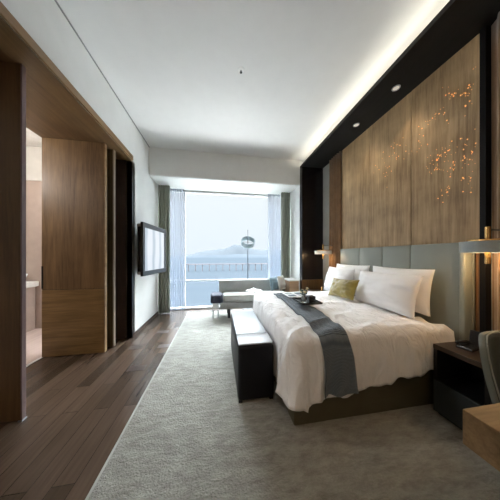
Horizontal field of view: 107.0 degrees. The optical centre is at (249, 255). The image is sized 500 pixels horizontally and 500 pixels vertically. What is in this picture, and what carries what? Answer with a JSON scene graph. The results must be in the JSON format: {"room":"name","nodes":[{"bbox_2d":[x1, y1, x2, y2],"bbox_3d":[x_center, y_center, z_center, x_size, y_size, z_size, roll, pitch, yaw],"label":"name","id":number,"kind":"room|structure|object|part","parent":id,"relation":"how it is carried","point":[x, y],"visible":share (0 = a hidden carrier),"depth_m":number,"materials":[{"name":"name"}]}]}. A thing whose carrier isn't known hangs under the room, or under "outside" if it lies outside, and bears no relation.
{"room":"hotel room","nodes":[
{"label":"hotel room","id":0,"kind":"room"},
{"bbox_2d":[26,146,41,328],"bbox_3d":[-4.848,-0.350,3.517,3.600,3.500,0.160,0,0,-10],"label":"wall","id":1,"kind":"structure","parent":0,"point":[33,188],"depth_m":3.56,"materials":[{"name":"paint"}]},
{"bbox_2d":[26,128,41,146],"bbox_3d":[-4.424,-2.150,0.653,3.690,0.100,5.950,0,0,-10],"label":"ceiling","id":2,"kind":"structure","parent":0,"point":[32,139],"depth_m":3.33,"materials":[{"name":"paint"}]},
{"bbox_2d":[0,31,124,159],"bbox_3d":[-2.119,-1.675,0.684,0.866,0.090,5.050,0,0,-10],"label":"ceiling","id":3,"kind":"structure","parent":0,"point":[49,114],"depth_m":2.09,"materials":[{"name":"brown wood"}]},
{"bbox_2d":[0,0,157,337],"bbox_3d":[-1.669,-0.458,0.861,0.080,3.716,8.250,0,0,-10],"label":"wall","id":4,"kind":"structure","parent":0,"point":[44,21],"depth_m":2.48,"materials":[{"name":"paint"}]},
{"bbox_2d":[0,61,26,422],"bbox_3d":[-2.525,-0.113,1.483,1.210,3.024,0.044,0,0,-10],"label":"sliding door","id":5,"kind":"structure","parent":4,"relation":"in","point":[12,75],"depth_m":1.55,"materials":[{"name":"brown wood"}]},
{"bbox_2d":[0,1,132,160],"bbox_3d":[-1.668,-1.623,0.861,0.086,0.014,4.650,0,0,-10],"label":"trim","id":6,"kind":"structure","parent":4,"relation":"attached to","point":[5,28],"depth_m":1.68,"materials":[{"name":"brown wood"}]},
{"bbox_2d":[41,137,106,356],"bbox_3d":[-2.477,-0.119,2.625,0.774,3.014,0.064,0,0,-10],"label":"sliding door","id":7,"kind":"structure","parent":4,"relation":"in","point":[74,172],"depth_m":2.60,"materials":[{"name":"brown wood"}]},
{"bbox_3d":[-2.845,0.295,2.534,0.018,0.310,0.006,0,0,-10],"label":"handle","id":8,"kind":"part","parent":7,"relation":"part of","materials":[{"name":"black paint"}]},
{"bbox_3d":[-2.483,-0.581,2.626,0.761,2.090,0.060,0,0,-10],"label":"panel","id":9,"kind":"part","parent":7,"relation":"part of","materials":[{"name":"brown wood"}]},
{"bbox_3d":[-2.483,0.929,2.626,0.761,0.918,0.060,0,0,-10],"label":"panel","id":10,"kind":"part","parent":7,"relation":"part of","materials":[{"name":"brown wood"}]},
{"bbox_2d":[54,0,148,146],"bbox_3d":[-1.539,-2.309,0.364,0.012,0.011,7.226,0,0,-10],"label":"trim","id":11,"kind":"structure","parent":4,"relation":"attached to","point":[62,11],"depth_m":2.16,"materials":[{"name":"grey"}]},
{"bbox_2d":[107,149,115,346],"bbox_3d":[-2.482,-0.119,2.783,0.805,3.014,0.050,0,0,-10],"label":"sliding door","id":12,"kind":"structure","parent":4,"relation":"in","point":[111,153],"depth_m":2.82,"materials":[{"name":"brown wood"}]},
{"bbox_3d":[-2.489,-0.119,2.782,0.790,3.014,0.050,0,0,-10],"label":"door","id":13,"kind":"part","parent":12,"relation":"part of","materials":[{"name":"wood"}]},
{"bbox_2d":[133,312,157,336],"bbox_3d":[-2.135,1.369,3.860,0.032,0.059,1.400,0,0,-10],"label":"baseboard","id":14,"kind":"structure","parent":4,"relation":"attached to","point":[156,313],"depth_m":3.66,"materials":[{"name":"wood"}]},
{"bbox_2d":[137,222,165,275],"bbox_3d":[-1.963,-0.120,3.694,0.275,0.950,0.994,0,0,-10],"label":"television","id":15,"kind":"object","parent":4,"relation":"attached to","point":[151,239],"visible":1,"depth_m":3.50,"materials":[{"name":"black plastic"}]},
{"bbox_2d":[158,185,169,313],"bbox_3d":[-2.097,-0.164,4.504,0.268,3.103,0.090,0,0,-10],"label":"curtain","id":16,"kind":"object","parent":4,"relation":"hanging from","point":[163,191],"visible":0.85,"depth_m":4.50,"materials":[{"name":"green fabric"}]},
{"bbox_2d":[184,190,267,309],"bbox_3d":[-0.613,-0.165,5.048,3.388,3.130,0.100,0,0,-10],"label":"window","id":17,"kind":"structure","parent":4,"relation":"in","point":[185,191],"depth_m":4.90,"materials":[{"name":"white metal"}]},
{"bbox_2d":[0,308,242,499],"bbox_3d":[-1.840,1.450,0.756,8.620,0.100,8.300,0,0,-10],"label":"floor","id":18,"kind":"structure","parent":0,"point":[78,407],"depth_m":1.66,"materials":[{"name":"brown wood"}]},
{"bbox_2d":[26,273,38,331],"bbox_3d":[-4.452,0.774,3.213,0.880,1.251,0.570,0,0,-10],"label":"washbasin","id":19,"kind":"object","parent":18,"relation":"on","point":[30,285],"visible":0.12,"depth_m":3.46,"materials":[{"name":"white ceramic"}]},
{"bbox_2d":[26,281,38,287],"bbox_3d":[-4.452,0.530,3.213,0.880,0.100,0.570,0,0,-10],"label":"countertop","id":20,"kind":"structure","parent":19,"relation":"on","point":[29,284],"depth_m":3.46,"materials":[{"name":"stone"}]},
{"bbox_2d":[157,344,169,347],"bbox_3d":[-1.324,1.399,2.881,0.200,0.003,0.110,0,0,-10],"label":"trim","id":21,"kind":"structure","parent":18,"relation":"on","point":[160,345],"depth_m":2.89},
{"bbox_2d":[241,236,254,309],"bbox_3d":[-0.054,0.354,4.858,0.350,2.089,0.345,0,0,-10],"label":"floor lamp","id":22,"kind":"object","parent":18,"relation":"on","point":[249,238],"visible":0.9,"depth_m":4.82,"materials":[{"name":"metal"}]},
{"bbox_3d":[-0.054,-0.365,4.858,0.350,0.334,0.345,0,0,-10],"label":"lamp shade","id":23,"kind":"part","parent":22,"relation":"part of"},
{"bbox_2d":[85,309,499,499],"bbox_3d":[0.664,1.391,1.085,3.172,0.015,7.520,0,0,-10],"label":"rug","id":24,"kind":"object","parent":18,"relation":"on","point":[188,436],"visible":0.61,"depth_m":1.32,"materials":[{"name":"grey carpet"}]},
{"bbox_2d":[212,303,218,317],"bbox_3d":[-0.790,1.212,4.258,0.150,0.344,0.340,0,0,-10],"label":"footstool","id":25,"kind":"object","parent":24,"relation":"on","point":[214,305],"visible":0.73,"depth_m":4.10,"materials":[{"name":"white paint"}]},
{"bbox_3d":[-0.790,1.110,4.258,0.150,0.140,0.340,0,0,-10],"label":"seat","id":26,"kind":"part","parent":25,"relation":"part of","materials":[{"name":"white fabric"}]},
{"bbox_2d":[211,292,222,302],"bbox_3d":[-0.761,0.946,4.234,0.282,0.181,0.427,0,0,-10],"label":"folded blanket","id":27,"kind":"object","parent":25,"relation":"on","point":[216,297],"visible":1,"depth_m":4.05,"materials":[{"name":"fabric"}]},
{"bbox_2d":[219,279,283,317],"bbox_3d":[0.073,0.992,4.463,1.620,0.784,0.580,0,0,-10],"label":"sofa","id":28,"kind":"object","parent":24,"relation":"on","point":[235,295],"visible":0.44,"depth_m":4.54,"materials":[{"name":"grey fabric"}]},
{"bbox_3d":[0.032,0.880,4.710,1.620,0.560,0.080,0,0,-10],"label":"backrest","id":29,"kind":"part","parent":28,"relation":"part of","materials":[{"name":"grey fabric"}]},
{"bbox_2d":[223,290,283,301],"bbox_3d":[0.119,0.948,4.431,1.500,0.165,0.500,0,0,-10],"label":"seat cushion","id":30,"kind":"object","parent":28,"relation":"on","point":[228,295],"depth_m":4.16,"materials":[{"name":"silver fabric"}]},
{"bbox_2d":[270,277,277,289],"bbox_3d":[0.603,0.685,4.633,0.273,0.323,0.242,0,0,-10],"label":"cushion","id":31,"kind":"object","parent":28,"relation":"on","point":[273,280],"visible":1,"depth_m":4.55,"materials":[{"name":"blue fabric"}]},
{"bbox_2d":[277,275,285,290],"bbox_3d":[0.788,0.665,4.614,0.263,0.353,0.263,0,0,-10],"label":"cushion","id":32,"kind":"object","parent":28,"relation":"on","point":[281,281],"visible":1,"depth_m":4.52,"materials":[{"name":"fabric"}]},
{"bbox_2d":[231,311,273,402],"bbox_3d":[-0.027,1.109,2.283,0.349,0.550,1.088,0,0,-10],"label":"bench","id":33,"kind":"object","parent":24,"relation":"on","point":[252,348],"visible":1,"depth_m":1.76,"materials":[{"name":"black leather"}]},
{"bbox_2d":[246,289,261,293],"bbox_3d":[0.085,1.055,3.908,0.344,0.656,0.344,0,0,-10],"label":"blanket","id":34,"kind":"object","parent":24,"relation":"on","point":[248,290],"visible":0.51,"depth_m":3.80,"materials":[{"name":"white fabric"}]},
{"bbox_2d":[284,278,298,291],"bbox_3d":[1.037,0.979,4.653,0.253,0.808,0.365,0,0,-10],"label":"base cabinet","id":35,"kind":"object","parent":24,"relation":"on","point":[292,284],"visible":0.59,"depth_m":4.49,"materials":[{"name":"beige wood"}]},
{"bbox_2d":[274,242,474,425],"bbox_3d":[1.101,0.624,2.570,1.822,1.518,1.915,0,0,-10],"label":"bed","id":36,"kind":"object","parent":24,"relation":"on","point":[452,294],"visible":0.18,"depth_m":1.79,"materials":[{"name":"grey leather"}]},
{"bbox_3d":[1.837,0.453,3.392,0.055,1.175,0.493,0,0,-10],"label":"headboard panel","id":37,"kind":"part","parent":36,"relation":"part of","materials":[{"name":"grey fabric"}]},
{"bbox_2d":[253,291,454,412],"bbox_3d":[1.022,0.898,2.438,1.860,0.642,1.859,0,0,-10],"label":"duvet","id":38,"kind":"object","parent":36,"relation":"on","point":[387,346],"visible":0.65,"depth_m":1.63,"materials":[{"name":"white fabric"}]},
{"bbox_2d":[273,293,358,398],"bbox_3d":[0.617,0.843,2.151,0.294,0.567,1.404,0,0,-10],"label":"throw blanket","id":39,"kind":"object","parent":38,"relation":"on","point":[340,369],"visible":0.93,"depth_m":1.51,"materials":[{"name":"grey fabric"}]},
{"bbox_2d":[282,292,301,297],"bbox_3d":[0.650,0.554,2.654,0.300,0.007,0.300,0,0,-10],"label":"magazine","id":40,"kind":"object","parent":39,"relation":"on","point":[293,294],"visible":0.77,"depth_m":2.65,"materials":[{"name":"paper"}]},
{"bbox_2d":[292,297,322,304],"bbox_3d":[0.705,0.557,2.298,0.250,0.022,0.300,0,0,-10],"label":"tray","id":41,"kind":"object","parent":39,"relation":"on","point":[297,299],"visible":0.73,"depth_m":2.22,"materials":[{"name":"black plastic"}]},
{"bbox_2d":[300,287,308,302],"bbox_3d":[0.661,0.467,2.233,0.109,0.181,0.096,0,0,-10],"label":"flower vase","id":42,"kind":"object","parent":41,"relation":"on","point":[303,296],"visible":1,"depth_m":2.22,"materials":[{"name":"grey glass"}]},
{"bbox_3d":[0.649,0.510,2.238,0.052,0.095,0.052,0,0,-10],"label":"glass","id":43,"kind":"part","parent":42,"relation":"part of","materials":[{"name":"white"}]},
{"bbox_2d":[306,295,315,302],"bbox_3d":[0.739,0.520,2.248,0.080,0.074,0.090,0,0,-10],"label":"gift box","id":44,"kind":"object","parent":41,"relation":"on","point":[309,298],"visible":1,"depth_m":2.21,"materials":[{"name":"black plastic"}]},
{"bbox_2d":[324,266,354,290],"bbox_3d":[1.513,0.420,3.194,0.273,0.445,0.745,0,0,-10],"label":"pillow","id":45,"kind":"object","parent":38,"relation":"on","point":[340,273],"visible":0.56,"depth_m":3.13,"materials":[{"name":"white fabric"}]},
{"bbox_2d":[328,278,359,300],"bbox_3d":[1.365,0.475,2.733,0.212,0.296,0.523,0,0,-10],"label":"cushion","id":46,"kind":"object","parent":38,"relation":"on","point":[343,288],"visible":1,"depth_m":2.63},
{"bbox_2d":[336,264,369,294],"bbox_3d":[1.704,0.390,3.165,0.212,0.496,0.800,0,0,-10],"label":"pillow","id":47,"kind":"object","parent":38,"relation":"on","point":[357,268],"visible":0.22,"depth_m":2.95,"materials":[{"name":"white fabric"}]},
{"bbox_2d":[354,270,423,319],"bbox_3d":[1.657,0.430,2.316,0.265,0.445,0.843,0,0,-10],"label":"pillow","id":48,"kind":"object","parent":38,"relation":"on","point":[395,293],"visible":0.98,"depth_m":2.13,"materials":[{"name":"white fabric"}]},
{"bbox_2d":[373,266,434,316],"bbox_3d":[1.849,0.390,2.328,0.215,0.496,0.800,0,0,-10],"label":"pillow","id":49,"kind":"object","parent":38,"relation":"on","point":[422,306],"visible":0.35,"depth_m":2.00,"materials":[{"name":"white fabric"}]},
{"bbox_3d":[1.915,0.453,2.925,0.055,1.175,0.446,0,0,-10],"label":"headboard panel","id":50,"kind":"part","parent":36,"relation":"part of","materials":[{"name":"green leather"}]},
{"bbox_3d":[1.986,0.453,2.506,0.055,1.175,0.396,0,0,-10],"label":"headboard panel","id":51,"kind":"part","parent":36,"relation":"part of","materials":[{"name":"grey fabric"}]},
{"bbox_3d":[2.060,0.453,2.061,0.055,1.175,0.497,0,0,-10],"label":"headboard panel","id":52,"kind":"part","parent":36,"relation":"part of","materials":[{"name":"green leather"}]},
{"bbox_3d":[1.989,0.628,2.719,0.022,1.510,1.915,0,0,-10],"label":"headboard","id":53,"kind":"part","parent":36,"relation":"part of","materials":[{"name":"green leather"}]},
{"bbox_2d":[433,340,491,430],"bbox_3d":[1.859,1.080,1.504,0.417,0.608,0.352,0,0,-10],"label":"table","id":54,"kind":"object","parent":24,"relation":"on","point":[459,383],"visible":0.52,"depth_m":1.56,"materials":[{"name":"wood"}]},
{"bbox_3d":[1.834,1.087,1.662,0.413,0.545,0.028,0,0,-10],"label":"panel","id":55,"kind":"part","parent":54,"relation":"part of","materials":[{"name":"black wood"}]},
{"bbox_3d":[1.663,1.222,1.471,0.020,0.267,0.344,0,0,-10],"label":"drawer","id":56,"kind":"part","parent":54,"relation":"part of","materials":[{"name":"wood"}]},
{"bbox_2d":[438,376,484,405],"bbox_3d":[1.854,1.093,1.503,0.387,0.015,0.292,0,0,-10],"label":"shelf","id":57,"kind":"object","parent":54,"relation":"attached to","point":[471,389],"depth_m":1.53,"materials":[{"name":"black wood"}]},
{"bbox_2d":[455,340,478,351],"bbox_3d":[1.838,0.750,1.555,0.165,0.051,0.126,0,0,-10],"label":"telephone","id":58,"kind":"object","parent":54,"relation":"on","point":[463,344],"visible":0.88,"depth_m":1.56,"materials":[{"name":"black plastic"}]},
{"bbox_2d":[469,330,481,345],"bbox_3d":[1.978,0.714,1.558,0.130,0.123,0.170,0,0,-10],"label":"tablet stand","id":59,"kind":"object","parent":54,"relation":"on","point":[473,338],"visible":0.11,"depth_m":1.60,"materials":[{"name":"black plastic"}]},
{"bbox_3d":[2.054,1.087,1.537,0.020,0.545,0.292,0,0,-10],"label":"panel","id":60,"kind":"part","parent":54,"relation":"part of","materials":[{"name":"black wood"}]},
{"bbox_3d":[1.887,1.087,1.346,0.413,0.545,0.028,0,0,-10],"label":"panel","id":61,"kind":"part","parent":54,"relation":"part of","materials":[{"name":"black wood"}]},
{"bbox_2d":[463,403,499,471],"bbox_3d":[1.494,0.942,0.115,1.415,0.883,1.232,0,0,-10],"label":"desk","id":62,"kind":"object","parent":24,"relation":"on","point":[481,424],"visible":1,"depth_m":0.57,"materials":[{"name":"brown wood"}]},
{"bbox_2d":[478,331,499,403],"bbox_3d":[1.578,0.917,0.905,0.538,0.929,0.530,0,0,-10],"label":"desk chair","id":63,"kind":"object","parent":24,"relation":"on","point":[489,341],"visible":0.96,"depth_m":1.09,"materials":[{"name":"grey fabric"}]},
{"bbox_2d":[116,159,134,338],"bbox_3d":[-2.483,-0.115,3.131,0.936,3.030,0.104,0,0,-10],"label":"wall","id":64,"kind":"structure","parent":0,"point":[121,165],"depth_m":3.13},
{"bbox_2d":[26,356,42,366],"bbox_3d":[-2.562,1.396,0.706,0.030,0.008,4.640,0,0,-10],"label":"trim","id":65,"kind":"structure","parent":64,"relation":"attached to","point":[41,356],"depth_m":2.44,"materials":[{"name":"white paint"}]},
{"bbox_2d":[132,160,132,337],"bbox_3d":[-2.027,-0.117,3.166,0.036,3.034,0.010,0,0,-10],"label":"trim","id":66,"kind":"structure","parent":64,"relation":"attached to","point":[132,160],"depth_m":3.16,"materials":[{"name":"wood"}]},
{"bbox_2d":[149,147,298,184],"bbox_3d":[-0.556,-2.024,4.711,3.389,0.584,1.024,0,0,-10],"label":"wall","id":67,"kind":"structure","parent":0,"point":[162,161],"depth_m":4.18,"materials":[{"name":"paint"}]},
{"bbox_2d":[170,188,183,310],"bbox_3d":[-1.855,-0.168,4.718,0.340,3.095,0.045,0,0,-10],"label":"sheer curtain","id":68,"kind":"object","parent":67,"relation":"hanging from","point":[176,195],"visible":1,"depth_m":4.71,"materials":[{"name":"white fabric"}]},
{"bbox_2d":[150,175,298,194],"bbox_3d":[-0.538,-1.724,4.607,3.386,0.013,0.774,0,0,-10],"label":"trim","id":69,"kind":"structure","parent":67,"relation":"attached to","point":[186,183],"depth_m":4.51,"materials":[{"name":"paint"}]},
{"bbox_2d":[268,194,280,278],"bbox_3d":[0.674,-0.168,5.142,0.370,3.095,0.044,0,0,-10],"label":"sheer curtain","id":70,"kind":"object","parent":67,"relation":"hanging from","point":[274,201],"visible":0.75,"depth_m":5.14,"materials":[{"name":"white fabric"}]},
{"bbox_2d":[281,192,289,291],"bbox_3d":[0.971,-0.164,5.018,0.254,3.103,0.088,0,0,-10],"label":"curtain","id":71,"kind":"object","parent":67,"relation":"hanging from","point":[285,197],"visible":0.67,"depth_m":5.00,"materials":[{"name":"green fabric"}]},
{"bbox_2d":[57,0,449,160],"bbox_3d":[0.324,-2.366,1.322,4.164,0.100,8.700,0,0,-10],"label":"ceiling","id":72,"kind":"structure","parent":0,"point":[172,65],"depth_m":2.19,"materials":[{"name":"paint"}]},
{"bbox_2d":[238,67,243,73],"bbox_3d":[-0.112,-2.298,2.303,0.084,0.034,0.084,0,0,-10],"label":"sprinkler","id":73,"kind":"object","parent":72,"relation":"attached to","point":[240,69],"visible":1,"depth_m":2.29,"materials":[{"name":"white paint"}]},
{"bbox_2d":[290,160,303,290],"bbox_3d":[1.443,-0.458,5.046,0.665,3.716,1.024,0,0,-10],"label":"pier","id":74,"kind":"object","parent":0,"point":[295,194],"visible":0.21,"depth_m":4.72,"materials":[{"name":"paint"}]},
{"bbox_2d":[300,167,322,289],"bbox_3d":[1.482,-0.354,4.466,0.540,3.509,0.120,0,0,-10],"label":"wall column","id":75,"kind":"structure","parent":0,"point":[311,179],"depth_m":4.41,"materials":[{"name":"black paint"}]},
{"bbox_2d":[300,0,499,167],"bbox_3d":[2.068,-2.136,0.955,0.545,0.052,7.200,0,0,-10],"label":"ceiling","id":76,"kind":"structure","parent":0,"point":[458,22],"depth_m":2.04,"materials":[{"name":"black paint"}]},
{"bbox_2d":[392,85,400,91],"bbox_3d":[1.832,-2.105,2.320,0.090,0.008,0.090,0,0,-10],"label":"recessed light","id":77,"kind":"object","parent":76,"relation":"in","point":[396,87],"visible":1,"depth_m":2.32,"materials":[{"name":"metal"}]},
{"bbox_2d":[491,12,499,330],"bbox_3d":[2.360,-0.360,0.546,0.114,3.480,2.304,0,0,-10],"label":"wall panel","id":78,"kind":"object","parent":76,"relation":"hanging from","point":[495,27],"visible":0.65,"depth_m":1.65,"materials":[{"name":"brown wood"}]},
{"bbox_2d":[459,226,499,263],"bbox_3d":[2.006,-0.090,1.553,0.350,0.310,0.320,0,0,-10],"label":"wall lamp","id":79,"kind":"object","parent":78,"relation":"attached to","point":[487,246],"visible":1,"depth_m":1.52,"materials":[{"name":"gold metal"}]},
{"bbox_3d":[1.991,-0.075,1.550,0.320,0.095,0.320,0,0,-10],"label":"lamp shade","id":80,"kind":"part","parent":79,"relation":"part of","materials":[{"name":"white fabric"}]},
{"bbox_3d":[1.991,-0.132,1.550,0.230,0.012,0.230,0,0,-10],"label":"plate","id":81,"kind":"part","parent":79,"relation":"part of","materials":[{"name":"gold metal"}]},
{"bbox_3d":[1.991,-0.090,1.550,0.034,0.310,0.034,0,0,-10],"label":"stem","id":82,"kind":"part","parent":79,"relation":"part of","materials":[{"name":"gold metal"}]},
{"bbox_2d":[323,109,491,330],"bbox_3d":[2.394,-0.608,1.023,0.120,4.016,7.226,0,0,-10],"label":"wall","id":83,"kind":"structure","parent":0,"point":[326,168],"depth_m":4.27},
{"bbox_2d":[302,279,322,289],"bbox_3d":[1.489,0.980,4.399,0.530,0.840,0.014,0,0,-10],"label":"table","id":84,"kind":"object","parent":83,"relation":"attached to","point":[313,284],"depth_m":4.39,"materials":[{"name":"brown wood"}]},
{"bbox_2d":[329,151,341,267],"bbox_3d":[1.797,-0.360,3.904,0.114,3.480,0.414,0,0,-10],"label":"wall panel","id":85,"kind":"object","parent":83,"relation":"attached to","point":[335,164],"visible":0.66,"depth_m":3.84,"materials":[{"name":"brown wood"}]},
{"bbox_2d":[315,244,332,258],"bbox_3d":[1.580,-0.090,3.915,0.410,0.310,0.340,0,0,-10],"label":"wall lamp","id":86,"kind":"object","parent":85,"relation":"attached to","point":[323,251],"visible":0.99,"depth_m":3.81,"materials":[{"name":"gold metal"}]},
{"bbox_3d":[1.545,-0.075,3.909,0.340,0.070,0.340,0,0,-10],"label":"lamp shade","id":87,"kind":"part","parent":86,"relation":"part of","materials":[{"name":"white fabric"}]},
{"bbox_2d":[342,128,368,248],"bbox_3d":[1.916,-1.117,3.369,0.043,1.977,0.664,0,0,-10],"label":"wall panel","id":88,"kind":"object","parent":83,"relation":"attached to","point":[355,157],"visible":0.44,"depth_m":3.31,"materials":[{"name":"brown wood"}]},
{"bbox_2d":[369,92,410,247],"bbox_3d":[2.026,-1.117,2.704,0.046,1.977,0.663,0,0,-10],"label":"wall panel","id":89,"kind":"object","parent":83,"relation":"attached to","point":[390,135],"visible":0.91,"depth_m":2.64,"materials":[{"name":"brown wood"}]},
{"bbox_2d":[411,33,479,244],"bbox_3d":[2.135,-1.117,2.056,0.046,1.977,0.632,0,0,-10],"label":"wall panel","id":90,"kind":"object","parent":83,"relation":"attached to","point":[445,107],"visible":0.95,"depth_m":1.99,"materials":[{"name":"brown wood"}]},
{"bbox_2d":[476,253,479,331],"bbox_3d":[2.186,0.627,1.760,0.043,1.505,0.034,0,0,-10],"label":"wall panel","id":91,"kind":"object","parent":83,"relation":"attached to","point":[477,254],"visible":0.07,"depth_m":1.75,"materials":[{"name":"brown wood"}]},
{"bbox_2d":[480,25,490,331],"bbox_3d":[2.181,-0.354,1.714,0.068,3.507,0.040,0,0,-10],"label":"trim","id":92,"kind":"structure","parent":83,"relation":"attached to","point":[485,32],"depth_m":1.70,"materials":[{"name":"black paint"}]},
{"label":"outside","id":93,"kind":"structure","parent":0,"visible":0},
{"bbox_2d":[186,258,267,306],"bbox_3d":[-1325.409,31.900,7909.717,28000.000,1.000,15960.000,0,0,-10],"label":"sea","id":94,"kind":"structure","parent":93,"point":[198,293],"depth_m":331.92,"materials":[{"name":"liquid"}]},
{"bbox_2d":[186,263,267,270],"bbox_3d":[-25.829,24.000,396.179,420.000,14.800,6.000,0,0,-10],"label":"bridge","id":95,"kind":"structure","parent":94,"relation":"on","point":[266,263],"depth_m":384.05,"materials":[{"name":"concrete"}]},
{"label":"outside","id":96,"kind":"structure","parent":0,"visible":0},
{"bbox_2d":[186,254,267,257],"bbox_3d":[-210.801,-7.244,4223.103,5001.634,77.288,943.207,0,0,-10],"label":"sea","id":97,"kind":"structure","parent":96,"point":[231,255],"depth_m":3835.42,"materials":[{"name":"blue liquid"}]},
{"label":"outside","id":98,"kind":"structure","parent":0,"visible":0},
{"bbox_2d":[186,245,267,255],"bbox_3d":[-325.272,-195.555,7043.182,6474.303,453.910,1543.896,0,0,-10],"label":"mountain","id":99,"kind":"structure","parent":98,"point":[234,249],"depth_m":6552.21}
]}

